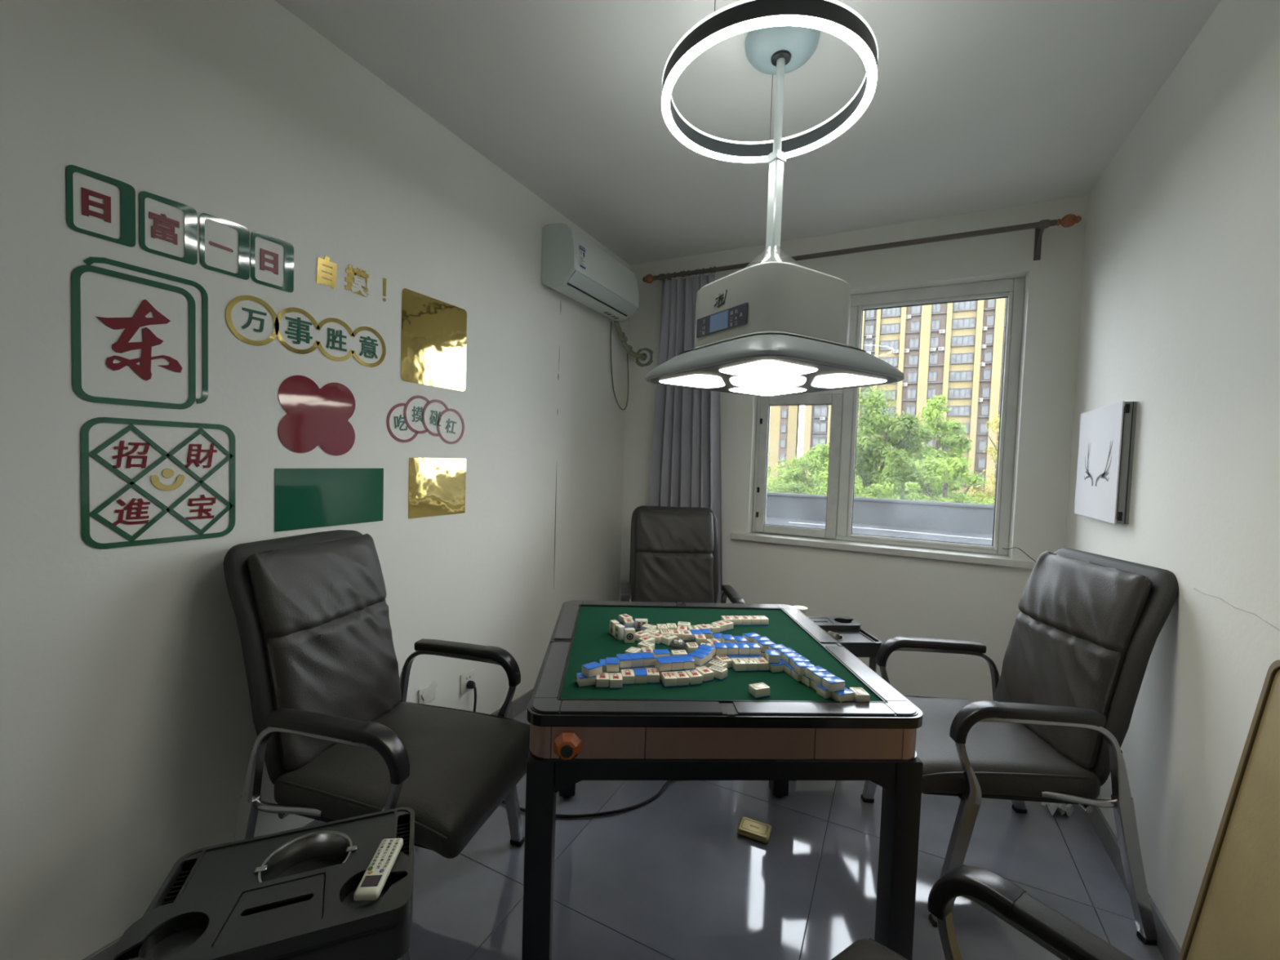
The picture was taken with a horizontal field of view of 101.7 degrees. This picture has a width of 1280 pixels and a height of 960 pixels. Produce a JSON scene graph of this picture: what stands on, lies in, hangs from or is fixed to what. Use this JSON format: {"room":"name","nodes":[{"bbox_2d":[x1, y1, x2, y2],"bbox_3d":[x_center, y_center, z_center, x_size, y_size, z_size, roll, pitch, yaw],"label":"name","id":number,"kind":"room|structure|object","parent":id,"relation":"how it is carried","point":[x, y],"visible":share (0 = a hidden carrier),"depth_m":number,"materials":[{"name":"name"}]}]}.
{"room":"mahjong room","nodes":[
{"label":"mahjong room","id":0,"kind":"room"},
{"bbox_2d":[0,0,630,959],"bbox_3d":[-1.189,-0.145,1.708,0.151,2.818,4.990,3,3,27],"label":"wall","id":1,"kind":"structure","parent":0,"point":[128,735],"depth_m":1.48,"materials":[{"name":"paint"}]},
{"bbox_2d":[66,164,135,247],"bbox_3d":[-1.300,-0.661,1.261,0.002,0.154,0.122,3,3,27],"label":"sticker","id":2,"kind":"object","parent":1,"relation":"attached to","point":[127,193],"visible":1,"depth_m":1.26,"materials":[{"name":"teal plastic"}]},
{"bbox_2d":[71,257,208,409],"bbox_3d":[-1.274,-0.366,1.344,0.002,0.353,0.269,3,3,27],"label":"sticker","id":3,"kind":"object","parent":1,"relation":"attached to","point":[131,325],"visible":1,"depth_m":1.33,"materials":[{"name":"teal plastic"}]},
{"bbox_2d":[80,417,235,548],"bbox_3d":[-1.268,0.006,1.395,0.002,0.326,0.324,3,3,27],"label":"sticker","id":4,"kind":"object","parent":1,"relation":"attached to","point":[84,434],"visible":1,"depth_m":1.36,"materials":[{"name":"teal plastic"}]},
{"bbox_2d":[138,191,197,264],"bbox_3d":[-1.242,-0.663,1.376,0.002,0.154,0.122,3,3,27],"label":"sticker","id":5,"kind":"object","parent":1,"relation":"attached to","point":[190,257],"visible":1,"depth_m":1.38,"materials":[{"name":"teal plastic"}]},
{"bbox_2d":[200,213,249,279],"bbox_3d":[-1.185,-0.666,1.490,0.002,0.154,0.122,3,3,27],"label":"sticker","id":6,"kind":"object","parent":1,"relation":"attached to","point":[243,273],"visible":1,"depth_m":1.51,"materials":[{"name":"teal plastic"}]},
{"bbox_2d":[250,231,293,292],"bbox_3d":[-1.129,-0.669,1.603,0.002,0.154,0.122,3,3,27],"label":"sticker","id":7,"kind":"object","parent":1,"relation":"attached to","point":[288,286],"visible":1,"depth_m":1.61,"materials":[{"name":"teal plastic"}]},
{"bbox_2d":[225,295,386,367],"bbox_3d":[-1.075,-0.481,1.731,0.002,0.146,0.522,3,3,27],"label":"sticker","id":8,"kind":"object","parent":1,"relation":"attached to","point":[277,318],"visible":1,"depth_m":1.69,"materials":[{"name":"gold metal"}]},
{"bbox_2d":[81,688,533,959],"bbox_3d":[-1.185,1.223,1.683,0.011,0.088,4.587,3,3,27],"label":"baseboard","id":9,"kind":"structure","parent":1,"relation":"attached to","point":[519,704],"depth_m":2.59,"materials":[{"name":"tile"}]},
{"bbox_2d":[278,375,355,455],"bbox_3d":[-1.078,-0.212,1.752,0.002,0.258,0.258,3,3,27],"label":"sticker","id":10,"kind":"object","parent":1,"relation":"attached to","point":[315,416],"visible":1,"depth_m":1.74,"materials":[{"name":"red plastic"}]},
{"bbox_2d":[274,468,383,531],"bbox_3d":[-1.063,0.059,1.812,0.002,0.200,0.384,3,3,27],"label":"sticker","id":11,"kind":"object","parent":1,"relation":"attached to","point":[304,498],"visible":1,"depth_m":1.79,"materials":[{"name":"teal plastic"}]},
{"bbox_2d":[315,255,386,301],"bbox_3d":[-1.010,-0.703,1.837,0.002,0.100,0.260,3,3,27],"label":"sticker","id":12,"kind":"object","parent":1,"relation":"attached to","point":[352,273],"visible":1,"depth_m":1.78,"materials":[{"name":"gold metal"}]},
{"bbox_2d":[386,395,464,444],"bbox_3d":[-0.874,-0.247,2.157,0.002,0.193,0.394,3,3,27],"label":"sticker","id":13,"kind":"object","parent":1,"relation":"attached to","point":[434,418],"visible":1,"depth_m":2.13,"materials":[{"name":"red"}]},
{"bbox_2d":[417,680,438,704],"bbox_3d":[-0.900,0.901,2.213,0.016,0.087,0.092,3,3,27],"label":"wall socket","id":14,"kind":"object","parent":1,"relation":"attached to","point":[427,694],"visible":0.87,"depth_m":2.20,"materials":[{"name":"white plastic"}]},
{"bbox_2d":[400,288,466,391],"bbox_3d":[-0.850,-0.570,2.172,0.002,0.359,0.336,3,3,27],"label":"sticker","id":15,"kind":"object","parent":1,"relation":"attached to","point":[434,331],"visible":1,"depth_m":2.15,"materials":[{"name":"gold metal"}]},
{"bbox_2d":[408,457,466,518],"bbox_3d":[-0.857,0.030,2.221,0.002,0.245,0.303,3,3,27],"label":"sticker","id":16,"kind":"object","parent":1,"relation":"attached to","point":[437,486],"visible":1,"depth_m":2.21,"materials":[{"name":"gold metal"}]},
{"bbox_2d":[460,669,474,694],"bbox_3d":[-0.801,0.937,2.422,0.009,0.092,0.084,3,3,27],"label":"wall socket","id":17,"kind":"object","parent":1,"relation":"attached to","point":[464,677],"visible":0.84,"depth_m":2.41,"materials":[{"name":"white plastic"}]},
{"bbox_2d":[541,223,639,321],"bbox_3d":[-0.260,-1.186,3.048,0.214,0.329,0.745,3,3,27],"label":"air conditioner","id":18,"kind":"object","parent":1,"relation":"attached to","point":[572,265],"visible":1,"depth_m":2.83,"materials":[{"name":"grey plastic"}]},
{"bbox_2d":[610,321,628,409],"bbox_3d":[-0.139,-0.759,3.519,0.033,0.559,0.241,4,3,36],"label":"cable","id":19,"kind":"object","parent":18,"relation":"hanging from","point":[611,322],"visible":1,"depth_m":3.51,"materials":[{"name":"grey plastic"}]},
{"bbox_2d":[613,320,645,359],"bbox_3d":[-0.072,-0.940,3.517,0.066,0.216,0.308,4,3,45],"label":"pipe","id":20,"kind":"object","parent":18,"relation":"attached to","point":[623,338],"visible":0.99,"depth_m":3.50,"materials":[{"name":"grey plastic"}]},
{"bbox_2d":[274,0,1221,265],"bbox_3d":[0.040,-1.449,1.060,2.802,0.120,4.990,3,3,27],"label":"ceiling","id":21,"kind":"structure","parent":0,"point":[975,105],"depth_m":1.93,"materials":[{"name":"paint"}]},
{"bbox_2d":[661,0,878,162],"bbox_3d":[0.341,-1.245,1.462,0.600,0.300,0.720,3,3,27],"label":"lamp","id":22,"kind":"object","parent":21,"relation":"hanging from","point":[833,17],"visible":0.98,"depth_m":1.35,"materials":[{"name":"grey"}]},
{"bbox_2d":[644,26,903,396],"bbox_3d":[0.434,-0.858,1.682,0.640,1.084,0.640,0,3,-31],"label":"pendant lamp","id":23,"kind":"object","parent":21,"relation":"hanging from","point":[773,326],"visible":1,"depth_m":1.56,"materials":[{"name":"grey plastic"}]},
{"bbox_2d":[659,374,724,387],"bbox_3d":[0.172,-0.330,1.763,0.218,0.006,0.276,2,2,14],"label":"diffuser","id":24,"kind":"object","parent":23,"relation":"attached to","point":[677,380],"depth_m":1.72,"materials":[{"name":"white plastic"}]},
{"bbox_2d":[701,309,742,334],"bbox_3d":[0.245,-0.485,1.601,0.002,0.045,0.199,0,3,-31],"label":"control panel","id":25,"kind":"object","parent":23,"relation":"attached to","point":[736,309],"depth_m":1.55,"materials":[{"name":"black plastic"}]},
{"bbox_2d":[728,387,806,395],"bbox_3d":[0.475,-0.328,1.949,0.276,0.006,0.218,2,2,14],"label":"diffuser","id":26,"kind":"object","parent":23,"relation":"attached to","point":[744,391],"depth_m":1.91,"materials":[{"name":"white plastic"}]},
{"bbox_2d":[729,375,806,387],"bbox_3d":[0.416,-0.320,1.704,0.240,0.006,0.240,2,2,14],"label":"diffuser","id":27,"kind":"object","parent":23,"relation":"attached to","point":[747,381],"depth_m":1.67,"materials":[{"name":"white plastic"}]},
{"bbox_2d":[719,360,817,375],"bbox_3d":[0.357,-0.312,1.460,0.276,0.006,0.218,2,2,14],"label":"diffuser","id":28,"kind":"object","parent":23,"relation":"attached to","point":[738,367],"depth_m":1.44,"materials":[{"name":"white plastic"}]},
{"bbox_2d":[811,373,886,387],"bbox_3d":[0.661,-0.309,1.645,0.218,0.006,0.276,2,2,14],"label":"diffuser","id":29,"kind":"object","parent":23,"relation":"attached to","point":[818,380],"depth_m":1.60,"materials":[{"name":"white plastic"}]},
{"bbox_2d":[408,708,1164,959],"bbox_3d":[-0.053,1.385,1.176,2.802,0.120,4.990,3,3,27],"label":"floor","id":30,"kind":"structure","parent":0,"point":[672,876],"depth_m":1.72,"materials":[{"name":"grey tile"}]},
{"bbox_2d":[106,806,414,959],"bbox_3d":[-0.623,0.999,0.923,0.400,0.636,0.300,1,3,-22],"label":"side table","id":31,"kind":"object","parent":30,"relation":"on","point":[287,895],"visible":0.94,"depth_m":0.86,"materials":[{"name":"grey plastic"}]},
{"bbox_2d":[253,830,357,882],"bbox_3d":[-0.618,0.730,0.967,0.147,0.060,0.147,3,3,27],"label":"steel bowl","id":32,"kind":"object","parent":31,"relation":"on","point":[305,851],"depth_m":1.01,"materials":[{"name":"grey"}]},
{"bbox_2d":[353,838,403,901],"bbox_3d":[-0.454,0.676,0.910,0.040,0.016,0.128,2,2,-6],"label":"remote control","id":33,"kind":"object","parent":31,"relation":"on","point":[373,881],"visible":1,"depth_m":0.90,"materials":[{"name":"beige plastic"}]},
{"bbox_2d":[370,839,399,867],"bbox_3d":[-0.456,0.668,0.933,0.029,0.001,0.068,2,2,-6],"label":"button","id":34,"kind":"object","parent":33,"relation":"on","point":[387,852],"depth_m":0.93,"materials":[{"name":"grey"}]},
{"bbox_2d":[222,529,529,959],"bbox_3d":[-0.759,0.739,1.620,0.781,1.088,0.628,3,2,15],"label":"office chair","id":35,"kind":"object","parent":30,"relation":"on","point":[340,737],"visible":0.98,"depth_m":1.50,"materials":[{"name":"black leather"}]},
{"bbox_2d":[247,533,401,771],"bbox_3d":[-0.978,0.508,1.672,0.192,0.612,0.456,3,2,15],"label":"cushion","id":36,"kind":"object","parent":35,"relation":"on","point":[318,612],"depth_m":1.58,"materials":[{"name":"grey leather"}]},
{"bbox_2d":[466,680,672,817],"bbox_3d":[-0.353,1.121,2.050,1.037,0.319,0.604,2,2,11],"label":"cable","id":37,"kind":"object","parent":30,"relation":"on","point":[470,684],"visible":0.38,"depth_m":2.04,"materials":[{"name":"black rubber"}]},
{"bbox_2d":[619,506,745,603],"bbox_3d":[0.203,0.722,2.802,0.628,1.088,0.781,2,2,-2],"label":"office chair","id":38,"kind":"object","parent":30,"relation":"on","point":[674,550],"visible":0.53,"depth_m":3.00,"materials":[{"name":"black leather"}]},
{"bbox_2d":[634,509,714,603],"bbox_3d":[0.202,0.491,3.026,0.456,0.612,0.192,2,2,-2],"label":"cushion","id":39,"kind":"object","parent":38,"relation":"on","point":[674,548],"depth_m":2.99,"materials":[{"name":"grey leather"}]},
{"bbox_2d":[521,600,923,959],"bbox_3d":[0.175,0.908,1.675,0.948,0.808,0.978,2,2,-3],"label":"table","id":40,"kind":"object","parent":30,"relation":"on","point":[713,730],"visible":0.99,"depth_m":1.23,"materials":[{"name":"green fabric"}]},
{"bbox_2d":[609,619,619,635],"bbox_3d":[-0.085,0.493,1.739,0.023,0.044,0.033,1,3,-28],"label":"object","id":41,"kind":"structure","parent":40,"relation":"on","point":[613,622],"depth_m":1.73,"materials":[{"name":"beige plastic"}]},
{"bbox_2d":[614,623,625,639],"bbox_3d":[-0.066,0.495,1.698,0.023,0.044,0.033,0,3,-33],"label":"tile","id":42,"kind":"structure","parent":40,"relation":"on","point":[619,628],"depth_m":1.69,"materials":[{"name":"beige plastic"}]},
{"bbox_2d":[617,613,634,627],"bbox_3d":[-0.047,0.500,1.849,0.046,0.023,0.102,1,2,-13],"label":"tile","id":43,"kind":"structure","parent":40,"relation":"on","point":[628,623],"depth_m":1.83,"materials":[{"name":"beige plastic"}]},
{"bbox_2d":[623,626,635,643],"bbox_3d":[-0.034,0.497,1.669,0.033,0.044,0.023,1,2,-11],"label":"tile","id":44,"kind":"structure","parent":40,"relation":"on","point":[628,633],"depth_m":1.66,"materials":[{"name":"beige plastic"}]},
{"bbox_2d":[634,617,648,629],"bbox_3d":[0.004,0.498,1.805,0.044,0.033,0.023,2,2,-3],"label":"tile","id":45,"kind":"structure","parent":40,"relation":"on","point":[639,622],"depth_m":1.79,"materials":[{"name":"beige plastic"}]},
{"bbox_2d":[576,615,870,702],"bbox_3d":[0.192,0.510,1.519,0.780,0.046,0.680,1,2,-19],"label":"tiles","id":46,"kind":"structure","parent":40,"relation":"on","point":[834,683],"depth_m":1.45,"materials":[{"name":"beige plastic"}]},
{"bbox_2d":[748,682,770,698],"bbox_3d":[0.303,0.533,1.323,0.044,0.023,0.033,1,3,-23],"label":"tile","id":47,"kind":"structure","parent":40,"relation":"on","point":[759,690],"depth_m":1.31,"materials":[{"name":"beige plastic"}]},
{"bbox_2d":[737,816,771,844],"bbox_3d":[0.424,1.298,1.934,0.115,0.024,0.085,3,3,25],"label":"tin box","id":48,"kind":"object","parent":30,"relation":"on","point":[748,828],"visible":1,"depth_m":1.92,"materials":[{"name":"yellow metal"}]},
{"bbox_2d":[741,818,767,834],"bbox_3d":[0.425,1.286,1.933,0.090,0.001,0.054,3,3,25],"label":"print","id":49,"kind":"object","parent":48,"relation":"on","point":[748,826],"depth_m":1.93,"materials":[{"name":"yellow metal"}]},
{"bbox_2d":[807,616,881,672],"bbox_3d":[0.834,0.986,2.395,0.400,0.636,0.300,2,2,-5],"label":"side table","id":50,"kind":"object","parent":30,"relation":"on","point":[847,631],"visible":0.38,"depth_m":2.35,"materials":[{"name":"black plastic"}]},
{"bbox_2d":[792,604,808,615],"bbox_3d":[0.760,0.632,2.478,0.069,0.057,0.069,2,2,-5],"label":"tub","id":51,"kind":"object","parent":50,"relation":"on","point":[803,609],"visible":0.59,"depth_m":2.46,"materials":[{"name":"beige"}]},
{"bbox_2d":[826,631,843,640],"bbox_3d":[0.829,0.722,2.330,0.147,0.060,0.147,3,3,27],"label":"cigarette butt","id":52,"kind":"object","parent":50,"relation":"on","point":[838,636],"depth_m":2.37,"materials":[{"name":"brown"}]},
{"bbox_2d":[824,627,881,657],"bbox_3d":[0.842,0.722,2.384,0.476,0.064,0.444,3,3,27],"label":"tray","id":53,"kind":"object","parent":50,"relation":"on","point":[857,641],"depth_m":2.28,"materials":[{"name":"grey plastic"}]},
{"bbox_2d":[831,866,1135,959],"bbox_3d":[0.448,0.821,0.583,0.628,1.088,0.781,0,3,-33],"label":"office chair","id":54,"kind":"object","parent":30,"relation":"on","point":[1067,940],"visible":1,"depth_m":0.86,"materials":[{"name":"black leather"}]},
{"bbox_2d":[861,547,1178,945],"bbox_3d":[1.214,0.795,1.821,0.781,1.088,0.628,2,2,3],"label":"office chair","id":55,"kind":"object","parent":30,"relation":"on","point":[1086,628],"visible":0.94,"depth_m":1.60,"materials":[{"name":"grey leather"}]},
{"bbox_2d":[994,551,1151,768],"bbox_3d":[1.454,0.582,1.798,0.192,0.612,0.456,2,2,3],"label":"cushion","id":56,"kind":"object","parent":55,"relation":"on","point":[1077,630],"depth_m":1.69,"materials":[{"name":"grey leather"}]},
{"bbox_2d":[1040,801,1074,816],"bbox_3d":[1.703,1.320,2.109,0.108,0.046,0.081,2,2,0],"label":"crumpled tissue","id":57,"kind":"object","parent":30,"relation":"on","point":[1068,809],"visible":0.84,"depth_m":2.10,"materials":[{"name":"white paper"}]},
{"bbox_2d":[1177,659,1279,959],"bbox_3d":[1.102,0.874,0.848,0.172,1.009,0.650,3,3,27],"label":"leaning board","id":58,"kind":"object","parent":30,"relation":"on","point":[1236,913],"visible":1,"depth_m":1.06,"materials":[{"name":"brown wood"}]},
{"bbox_2d":[619,194,1088,700],"bbox_3d":[1.057,-0.084,3.241,2.502,2.718,0.240,3,3,27],"label":"wall","id":59,"kind":"structure","parent":0,"point":[891,596],"depth_m":2.85,"materials":[{"name":"paint"}]},
{"bbox_2d":[635,347,653,367],"bbox_3d":[0.029,-0.847,3.596,0.134,0.131,0.012,3,3,27],"label":"cover","id":60,"kind":"object","parent":59,"relation":"attached to","point":[648,353],"depth_m":3.59,"materials":[{"name":"white plastic"}]},
{"bbox_2d":[642,213,1081,283],"bbox_3d":[1.062,-1.226,2.995,2.294,0.160,0.154,3,3,27],"label":"curtain rod","id":61,"kind":"object","parent":59,"relation":"attached to","point":[1068,220],"visible":0.84,"depth_m":2.72,"materials":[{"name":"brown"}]},
{"bbox_2d":[648,266,722,603],"bbox_3d":[0.293,-0.077,3.351,0.619,2.515,0.143,3,3,27],"label":"curtain","id":62,"kind":"object","parent":61,"relation":"hanging from","point":[686,465],"visible":0.51,"depth_m":3.34,"materials":[{"name":"grey fabric"}]},
{"bbox_2d":[730,532,1035,568],"bbox_3d":[1.336,0.391,3.069,1.580,0.038,0.238,3,3,27],"label":"windowsill","id":63,"kind":"structure","parent":59,"relation":"attached to","point":[898,550],"depth_m":2.93,"materials":[{"name":"stone"}]},
{"bbox_2d":[751,277,1025,555],"bbox_3d":[1.378,-0.360,3.072,1.380,1.464,0.082,3,3,27],"label":"window","id":64,"kind":"structure","parent":59,"relation":"in","point":[844,403],"depth_m":3.05,"materials":[{"name":"plastic"}]},
{"bbox_2d":[1002,546,1035,562],"bbox_3d":[1.923,0.784,2.668,0.118,0.887,0.231,1,3,-28],"label":"cable","id":65,"kind":"object","parent":59,"relation":"attached to","point":[1013,547],"visible":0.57,"depth_m":2.60,"materials":[{"name":"white plastic"}]},
{"bbox_2d":[1064,0,1279,948],"bbox_3d":[1.179,-0.019,0.524,0.151,2.818,4.990,3,3,27],"label":"wall","id":66,"kind":"structure","parent":0,"point":[1180,313],"depth_m":1.47,"materials":[{"name":"paint"}]},
{"bbox_2d":[1074,400,1137,524],"bbox_3d":[1.864,-0.067,2.103,0.041,0.446,0.496,3,3,27],"label":"wall picture","id":67,"kind":"object","parent":66,"relation":"attached to","point":[1107,433],"visible":1,"depth_m":2.00,"materials":[{"name":"white paper"}]},
{"bbox_2d":[1084,440,1112,486],"bbox_3d":[1.837,-0.063,2.095,0.001,0.181,0.316,3,3,27],"label":"print","id":68,"kind":"object","parent":67,"relation":"attached to","point":[1103,475],"depth_m":2.07},
{"bbox_2d":[1084,805,1181,959],"bbox_3d":[1.040,1.342,0.571,0.011,0.088,4.587,3,3,27],"label":"baseboard","id":69,"kind":"structure","parent":66,"relation":"attached to","point":[1167,945],"depth_m":1.77,"materials":[{"name":"tile"}]},
{"label":"outside","id":70,"kind":"structure","parent":0,"visible":0},
{"bbox_2d":[765,516,992,545],"bbox_3d":[2.591,0.859,5.852,15.000,0.120,5.760,3,3,27],"label":"terrace","id":71,"kind":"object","parent":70,"point":[769,520],"depth_m":7.71,"materials":[{"name":"grey concrete"}]},
{"bbox_2d":[788,521,992,539],"bbox_3d":[4.061,0.762,7.439,3.800,0.010,0.090,3,3,28],"label":"railing","id":72,"kind":"object","parent":71,"relation":"on","point":[788,522],"visible":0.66,"depth_m":7.54,"materials":[{"name":"grey metal"}]},
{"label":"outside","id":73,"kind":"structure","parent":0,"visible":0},
{"bbox_3d":[31.087,5.810,66.744,160.000,0.300,139.600,3,3,27],"label":"ground","id":74,"kind":"structure","parent":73,"visible":0},
{"bbox_2d":[766,452,778,490],"bbox_3d":[4.991,1.923,27.904,4.455,8.958,4.323,2,2,-1],"label":"tree","id":75,"kind":"object","parent":74,"relation":"on","point":[770,468],"visible":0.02,"depth_m":26.53,"materials":[{"name":"green plant"}]},
{"bbox_2d":[767,405,799,492],"bbox_3d":[21.932,-15.322,106.323,20.493,40.054,2.520,3,3,27],"label":"apartment block","id":76,"kind":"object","parent":74,"relation":"on","point":[784,420],"visible":0.11,"depth_m":102.27,"materials":[{"name":"grey"}]},
{"bbox_2d":[766,480,808,493],"bbox_3d":[2.890,3.492,11.533,1.991,7.030,1.865,3,3,27],"label":"tree","id":77,"kind":"object","parent":74,"relation":"on","point":[793,487],"visible":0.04,"depth_m":11.21,"materials":[{"name":"green plant"}]},
{"bbox_2d":[767,441,829,494],"bbox_3d":[5.210,2.808,16.753,2.790,8.118,2.638,2,2,10],"label":"tree","id":78,"kind":"object","parent":74,"relation":"on","point":[815,462],"visible":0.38,"depth_m":16.27,"materials":[{"name":"green plant"}]},
{"bbox_2d":[808,468,902,499],"bbox_3d":[5.413,3.272,13.321,2.282,7.489,2.401,4,3,38],"label":"tree","id":79,"kind":"object","parent":74,"relation":"on","point":[874,490],"visible":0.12,"depth_m":12.66,"materials":[{"name":"green plant"}]},
{"bbox_2d":[765,491,994,534],"bbox_3d":[3.841,3.726,8.658,15.000,6.845,0.310,3,3,27],"label":"parapet","id":80,"kind":"object","parent":74,"relation":"on","point":[921,514],"visible":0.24,"depth_m":8.30,"materials":[{"name":"concrete"}]},
{"bbox_2d":[854,386,947,497],"bbox_3d":[8.838,1.780,18.915,3.766,10.230,3.967,4,3,39],"label":"tree","id":81,"kind":"object","parent":74,"relation":"on","point":[868,456],"visible":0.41,"depth_m":18.01,"materials":[{"name":"green plant"}]},
{"bbox_2d":[802,297,1007,503],"bbox_3d":[53.554,-15.712,93.497,43.905,44.554,15.100,3,3,27],"label":"apartment tower","id":82,"kind":"structure","parent":74,"relation":"on","point":[955,351],"depth_m":86.82,"materials":[{"name":"brown"}]},
{"bbox_2d":[876,446,958,501],"bbox_3d":[7.877,3.042,15.480,2.337,7.930,2.290,3,3,27],"label":"tree","id":83,"kind":"object","parent":74,"relation":"on","point":[905,472],"visible":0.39,"depth_m":14.92,"materials":[{"name":"green plant"}]},
{"bbox_2d":[901,394,973,499],"bbox_3d":[12.143,1.675,21.606,2.526,10.435,2.461,4,3,40],"label":"tree","id":84,"kind":"object","parent":74,"relation":"on","point":[959,445],"visible":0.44,"depth_m":21.03,"materials":[{"name":"green plant"}]},
{"bbox_2d":[904,453,994,504],"bbox_3d":[5.740,3.310,10.164,1.419,7.692,1.743,1,3,-25],"label":"tree","id":85,"kind":"object","parent":74,"relation":"on","point":[938,469],"visible":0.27,"depth_m":9.90,"materials":[{"name":"green plant"}]},
{"bbox_2d":[960,414,999,504],"bbox_3d":[10.450,2.637,14.167,3.405,9.016,3.202,0,3,-32],"label":"tree","id":86,"kind":"object","parent":74,"relation":"on","point":[997,428],"visible":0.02,"depth_m":14.41,"materials":[{"name":"green plant"}]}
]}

